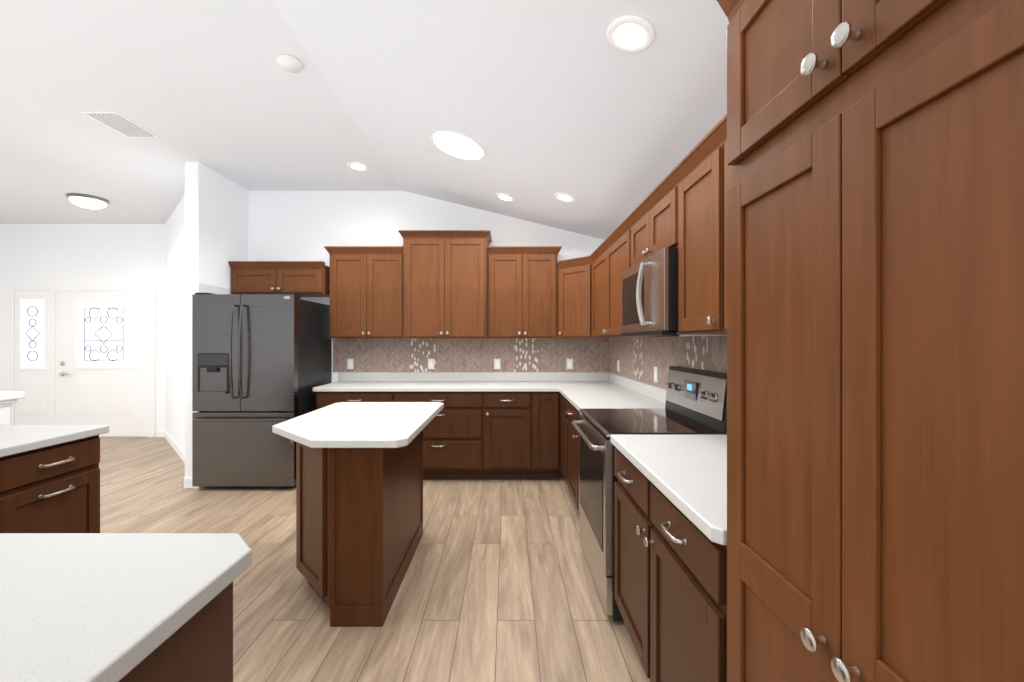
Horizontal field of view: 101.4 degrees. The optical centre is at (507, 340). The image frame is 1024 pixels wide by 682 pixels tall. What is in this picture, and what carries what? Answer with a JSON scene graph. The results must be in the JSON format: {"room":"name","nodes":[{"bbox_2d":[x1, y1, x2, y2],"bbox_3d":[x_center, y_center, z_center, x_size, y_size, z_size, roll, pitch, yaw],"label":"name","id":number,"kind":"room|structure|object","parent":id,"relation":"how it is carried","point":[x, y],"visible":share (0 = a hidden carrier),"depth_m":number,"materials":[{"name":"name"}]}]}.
{"room":"kitchen","nodes":[
{"label":"kitchen","id":0,"kind":"room"},
{"bbox_2d":[0,406,9,424],"bbox_3d":[-2.888,0.865,1.340,0.125,0.990,2.080,0,0,0],"label":"wall","id":1,"kind":"structure","parent":0,"point":[4,415],"depth_m":2.36,"materials":[{"name":"white paint"}]},
{"bbox_2d":[0,391,24,406],"bbox_3d":[-2.940,0.330,1.335,0.320,0.079,2.170,0,0,0],"label":"raised bar","id":2,"kind":"object","parent":1,"relation":"on","point":[8,398],"visible":1,"depth_m":2.36,"materials":[{"name":"white stone"}]},
{"bbox_2d":[0,224,164,436],"bbox_3d":[-6.530,-0.290,6.044,3.340,3.300,0.212,0,0,0],"label":"wall","id":3,"kind":"structure","parent":0,"point":[82,253],"depth_m":5.95,"materials":[{"name":"white paint"}]},
{"bbox_2d":[7,284,155,436],"bbox_3d":[-6.030,0.280,5.912,2.080,2.160,0.069,0,0,0],"label":"front door","id":4,"kind":"structure","parent":3,"relation":"in","point":[81,354],"depth_m":5.93,"materials":[{"name":"white wood"}]},
{"bbox_2d":[164,194,184,462],"bbox_3d":[-3.889,-0.290,5.056,2.638,3.300,0.132,0,0,45],"label":"wall","id":5,"kind":"structure","parent":0,"point":[174,434],"depth_m":5.24,"materials":[{"name":"white paint"}]},
{"bbox_2d":[182,162,247,487],"bbox_3d":[-2.932,-0.290,4.258,0.151,3.300,0.763,0,0,0],"label":"wall","id":6,"kind":"structure","parent":0,"point":[216,222],"depth_m":3.99,"materials":[{"name":"white paint"}]},
{"bbox_2d":[0,0,728,239],"bbox_3d":[-3.400,-1.477,2.000,9.600,0.874,8.600,0,0,0],"label":"ceiling","id":7,"kind":"structure","parent":0,"point":[542,102],"depth_m":2.62,"materials":[{"name":"white paint"}]},
{"bbox_2d":[66,193,108,209],"bbox_3d":[-4.890,-1.595,4.890,0.356,0.137,0.356,0,0,0],"label":"light","id":8,"kind":"object","parent":7,"relation":"attached to","point":[87,202],"visible":1,"depth_m":4.80,"materials":[{"name":"silver metal"}]},
{"bbox_2d":[80,112,158,137],"bbox_3d":[-2.972,-1.657,3.230,0.256,0.012,0.380,0,0,0],"label":"ceiling vent","id":9,"kind":"object","parent":7,"relation":"in","point":[121,124],"visible":1,"depth_m":3.21,"materials":[{"name":"white metal"}]},
{"bbox_2d":[276,54,302,72],"bbox_3d":[-1.300,-1.645,2.500,0.144,0.038,0.144,0,0,0],"label":"smoke detector","id":10,"kind":"object","parent":7,"relation":"attached to","point":[289,63],"visible":0.92,"depth_m":2.47,"materials":[{"name":"white plastic"}]},
{"bbox_2d":[347,162,368,170],"bbox_3d":[-1.420,-1.659,3.990,0.198,0.010,0.198,0,0,0],"label":"recessed light","id":11,"kind":"object","parent":7,"relation":"in","point":[358,166],"visible":0.98,"depth_m":3.98,"materials":[{"name":"white plastic"}]},
{"bbox_2d":[431,130,485,159],"bbox_3d":[-0.367,-1.468,3.160,0.412,0.107,0.424,0,0,0],"label":"ceiling light","id":12,"kind":"object","parent":7,"relation":"attached to","point":[458,145],"visible":1,"depth_m":3.12,"materials":[{"name":"white plastic"}]},
{"bbox_2d":[496,193,514,201],"bbox_3d":[-0.020,-1.383,4.040,0.192,0.054,0.198,0,0,0],"label":"recessed light","id":13,"kind":"object","parent":7,"relation":"in","point":[505,197],"visible":0.96,"depth_m":4.03,"materials":[{"name":"white plastic"}]},
{"bbox_2d":[554,192,575,201],"bbox_3d":[0.504,-1.255,3.670,0.192,0.054,0.198,0,0,0],"label":"recessed light","id":14,"kind":"object","parent":7,"relation":"in","point":[563,197],"visible":0.98,"depth_m":3.65,"materials":[{"name":"white plastic"}]},
{"bbox_2d":[606,15,654,52],"bbox_3d":[0.505,-1.255,1.720,0.192,0.054,0.198,0,0,0],"label":"recessed light","id":15,"kind":"object","parent":7,"relation":"in","point":[630,33],"visible":1,"depth_m":1.71,"materials":[{"name":"white plastic"}]},
{"bbox_2d":[99,437,649,681],"bbox_3d":[-3.400,1.410,2.000,9.600,0.100,8.600,0,0,0],"label":"floor","id":16,"kind":"structure","parent":0,"point":[498,584],"depth_m":2.29,"materials":[{"name":"brown wood"}]},
{"bbox_2d":[0,435,99,532],"bbox_3d":[-2.449,0.922,1.587,0.739,0.875,1.215,0,0,0],"label":"base cabinet","id":17,"kind":"object","parent":16,"relation":"on","point":[53,489],"visible":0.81,"depth_m":1.96,"materials":[{"name":"brown wood"}]},
{"bbox_2d":[119,582,232,681],"bbox_3d":[-0.924,0.922,0.625,0.672,0.876,0.590,0,0,0],"label":"base cabinet","id":18,"kind":"object","parent":16,"relation":"on","point":[197,647],"visible":0.35,"depth_m":0.78,"materials":[{"name":"brown wood"}]},
{"bbox_2d":[0,425,251,681],"bbox_3d":[-1.685,0.465,1.260,2.273,0.039,1.940,0,0,0],"label":"countertop","id":19,"kind":"structure","parent":18,"relation":"on","point":[96,607],"depth_m":0.75,"materials":[{"name":"white stone"}]},
{"bbox_2d":[192,293,331,486],"bbox_3d":[-2.390,0.460,4.158,0.920,1.800,0.905,0,0,0],"label":"refrigerator","id":20,"kind":"object","parent":16,"relation":"on","point":[261,365],"visible":0.94,"depth_m":3.79,"materials":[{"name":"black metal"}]},
{"bbox_2d":[316,392,395,409],"bbox_3d":[-1.465,0.922,4.324,0.750,0.876,0.627,0,0,0],"label":"base cabinet","id":21,"kind":"object","parent":16,"relation":"on","point":[323,399],"depth_m":4.01,"materials":[{"name":"brown wood"}]},
{"bbox_2d":[291,430,422,626],"bbox_3d":[-0.902,0.922,2.471,0.618,0.875,0.957,0,0,0],"label":"kitchen island","id":22,"kind":"object","parent":16,"relation":"on","point":[359,520],"visible":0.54,"depth_m":2.00,"materials":[{"name":"brown wood"}]},
{"bbox_2d":[272,402,443,447],"bbox_3d":[-0.850,0.465,2.475,0.780,0.039,1.170,0,0,0],"label":"island countertop","id":23,"kind":"structure","parent":22,"relation":"on","point":[368,424],"depth_m":2.23,"materials":[{"name":"white stone"}]},
{"bbox_2d":[396,392,491,479],"bbox_3d":[-0.662,0.922,4.324,0.999,0.876,0.627,0,0,0],"label":"base cabinet","id":24,"kind":"object","parent":16,"relation":"on","point":[491,435],"depth_m":4.01,"materials":[{"name":"brown wood"}]},
{"bbox_2d":[312,372,619,391],"bbox_3d":[-0.369,0.414,4.316,3.001,0.139,0.643,0,0,0],"label":"countertop","id":25,"kind":"structure","parent":24,"relation":"on","point":[347,381],"depth_m":4.57,"materials":[{"name":"white stone"}]},
{"bbox_2d":[492,392,539,479],"bbox_3d":[0.034,0.922,4.324,0.537,0.876,0.627,0,0,0],"label":"base cabinet","id":26,"kind":"object","parent":16,"relation":"on","point":[515,415],"depth_m":4.02,"materials":[{"name":"brown wood"}]},
{"bbox_2d":[540,392,559,479],"bbox_3d":[0.330,0.922,4.324,0.344,0.876,0.627,0,0,0],"label":"base cabinet","id":27,"kind":"object","parent":16,"relation":"on","point":[549,401],"depth_m":4.02,"materials":[{"name":"brown wood"}]},
{"bbox_2d":[560,394,579,511],"bbox_3d":[0.798,0.922,3.385,0.666,0.875,1.242,0,0,0],"label":"base cabinet","id":28,"kind":"object","parent":16,"relation":"on","point":[569,446],"visible":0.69,"depth_m":3.42,"materials":[{"name":"brown wood"}]},
{"bbox_2d":[556,376,666,412],"bbox_3d":[0.806,0.414,3.378,0.648,0.139,1.230,0,0,0],"label":"countertop","id":29,"kind":"structure","parent":28,"relation":"on","point":[578,391],"depth_m":3.48,"materials":[{"name":"white stone"}]},
{"bbox_2d":[571,366,726,620],"bbox_3d":[0.764,0.762,2.381,0.714,1.195,0.754,0,0,0],"label":"range","id":30,"kind":"object","parent":16,"relation":"on","point":[696,402],"visible":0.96,"depth_m":2.22,"materials":[{"name":"silver metal"}]},
{"bbox_2d":[614,448,726,681],"bbox_3d":[0.798,0.922,1.492,0.666,0.875,1.008,0,0,0],"label":"base cabinet","id":31,"kind":"object","parent":16,"relation":"on","point":[670,577],"visible":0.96,"depth_m":1.35,"materials":[{"name":"brown wood"}]},
{"bbox_2d":[610,435,726,544],"bbox_3d":[0.810,0.414,1.493,0.642,0.139,1.010,0,0,0],"label":"countertop","id":32,"kind":"structure","parent":31,"relation":"on","point":[686,475],"depth_m":1.45,"materials":[{"name":"white stone"}]},
{"bbox_2d":[716,0,1023,681],"bbox_3d":[0.802,0.272,0.615,0.658,2.177,0.740,0,0,0],"label":"pantry cabinet","id":33,"kind":"object","parent":16,"relation":"on","point":[875,354],"visible":1,"depth_m":0.58,"materials":[{"name":"brown wood"}]},
{"bbox_2d":[248,191,603,382],"bbox_3d":[-0.831,-0.290,4.740,4.329,3.300,0.200,0,0,0],"label":"wall","id":34,"kind":"structure","parent":0,"point":[296,225],"depth_m":4.64,"materials":[{"name":"white paint"}]},
{"bbox_2d":[228,261,329,296],"bbox_3d":[-2.375,-0.651,4.459,0.970,0.332,0.356,0,0,0],"label":"upper cabinet","id":35,"kind":"object","parent":34,"relation":"attached to","point":[307,278],"visible":0.98,"depth_m":4.32,"materials":[{"name":"brown wood"}]},
{"bbox_2d":[324,230,561,337],"bbox_3d":[-0.661,-0.573,4.424,2.437,1.085,0.426,0,0,0],"label":"upper cabinet","id":36,"kind":"object","parent":34,"relation":"attached to","point":[445,284],"visible":1,"depth_m":4.31,"materials":[{"name":"brown wood"}]},
{"bbox_2d":[333,338,608,371],"bbox_3d":[-0.400,0.158,4.635,3.061,0.373,0.007,0,0,0],"label":"backsplash","id":37,"kind":"structure","parent":34,"relation":"attached to","point":[466,354],"depth_m":4.63,"materials":[{"name":"tile"}]},
{"bbox_2d":[347,359,353,368],"bbox_3d":[-1.735,0.253,4.627,0.070,0.115,0.008,0,0,0],"label":"electrical outlet","id":38,"kind":"object","parent":37,"relation":"attached to","point":[350,363],"visible":1,"depth_m":4.62,"materials":[{"name":"white plastic"}]},
{"bbox_2d":[428,359,433,368],"bbox_3d":[-0.843,0.253,4.627,0.070,0.115,0.008,0,0,0],"label":"electrical outlet","id":39,"kind":"object","parent":37,"relation":"attached to","point":[430,363],"visible":1,"depth_m":4.62,"materials":[{"name":"white plastic"}]},
{"bbox_2d":[494,359,499,368],"bbox_3d":[-0.113,0.253,4.627,0.070,0.115,0.008,0,0,0],"label":"electrical outlet","id":40,"kind":"object","parent":37,"relation":"attached to","point":[496,363],"visible":1,"depth_m":4.62,"materials":[{"name":"white plastic"}]},
{"bbox_2d":[567,359,572,368],"bbox_3d":[0.687,0.253,4.627,0.070,0.115,0.008,0,0,0],"label":"electrical outlet","id":41,"kind":"object","parent":37,"relation":"attached to","point":[569,363],"visible":1,"depth_m":4.62,"materials":[{"name":"white plastic"}]},
{"bbox_2d":[610,335,720,388],"bbox_3d":[1.234,-0.240,1.270,0.200,3.200,7.140,0,0,0],"label":"wall","id":42,"kind":"structure","parent":0,"point":[687,335],"depth_m":2.58,"materials":[{"name":"white paint"}]},
{"bbox_2d":[556,258,583,337],"bbox_3d":[0.826,-0.408,4.332,0.610,0.757,0.609,0,0,0],"label":"upper cabinet","id":43,"kind":"object","parent":42,"relation":"attached to","point":[570,271],"depth_m":4.20,"materials":[{"name":"brown wood"}]},
{"bbox_2d":[584,218,671,337],"bbox_3d":[0.943,-0.408,3.420,0.377,0.757,1.315,0,0,0],"label":"upper cabinet","id":44,"kind":"object","parent":42,"relation":"attached to","point":[603,269],"depth_m":3.41,"materials":[{"name":"brown wood"}]},
{"bbox_2d":[628,174,675,268],"bbox_3d":[0.969,-0.621,2.381,0.325,0.332,0.762,0,0,0],"label":"upper cabinet","id":45,"kind":"object","parent":42,"relation":"attached to","point":[652,228],"depth_m":2.31,"materials":[{"name":"brown wood"}]},
{"bbox_2d":[620,247,680,336],"bbox_3d":[0.908,-0.238,2.381,0.427,0.420,0.754,0,0,0],"label":"microwave","id":46,"kind":"object","parent":45,"relation":"attached to","point":[649,295],"visible":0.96,"depth_m":2.17,"materials":[{"name":"silver metal"}]},
{"bbox_2d":[609,335,726,389],"bbox_3d":[1.129,0.158,2.810,0.007,0.373,3.640,0,0,0],"label":"backsplash","id":47,"kind":"structure","parent":42,"relation":"attached to","point":[640,359],"depth_m":3.04,"materials":[{"name":"tile"}]},
{"bbox_2d":[617,360,619,371],"bbox_3d":[1.121,0.253,4.240,0.008,0.115,0.070,0,0,0],"label":"electrical outlet","id":48,"kind":"object","parent":47,"relation":"attached to","point":[618,365],"visible":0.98,"depth_m":4.22,"materials":[{"name":"white plastic"}]},
{"bbox_2d":[654,367,657,381],"bbox_3d":[1.121,0.253,3.170,0.008,0.115,0.070,0,0,0],"label":"electrical outlet","id":49,"kind":"object","parent":47,"relation":"attached to","point":[655,374],"visible":1,"depth_m":3.15,"materials":[{"name":"white plastic"}]},
{"bbox_2d":[672,130,715,336],"bbox_3d":[0.969,-0.408,1.790,0.325,0.757,0.420,0,0,0],"label":"upper cabinet","id":50,"kind":"object","parent":42,"relation":"attached to","point":[682,206],"depth_m":1.79,"materials":[{"name":"brown wood"}]},
{"bbox_2d":[716,118,730,334],"bbox_3d":[0.969,-0.408,1.284,0.325,0.757,0.592,0,0,0],"label":"upper cabinet","id":51,"kind":"object","parent":42,"relation":"attached to","point":[723,171],"depth_m":1.60,"materials":[{"name":"brown wood"}]}
]}

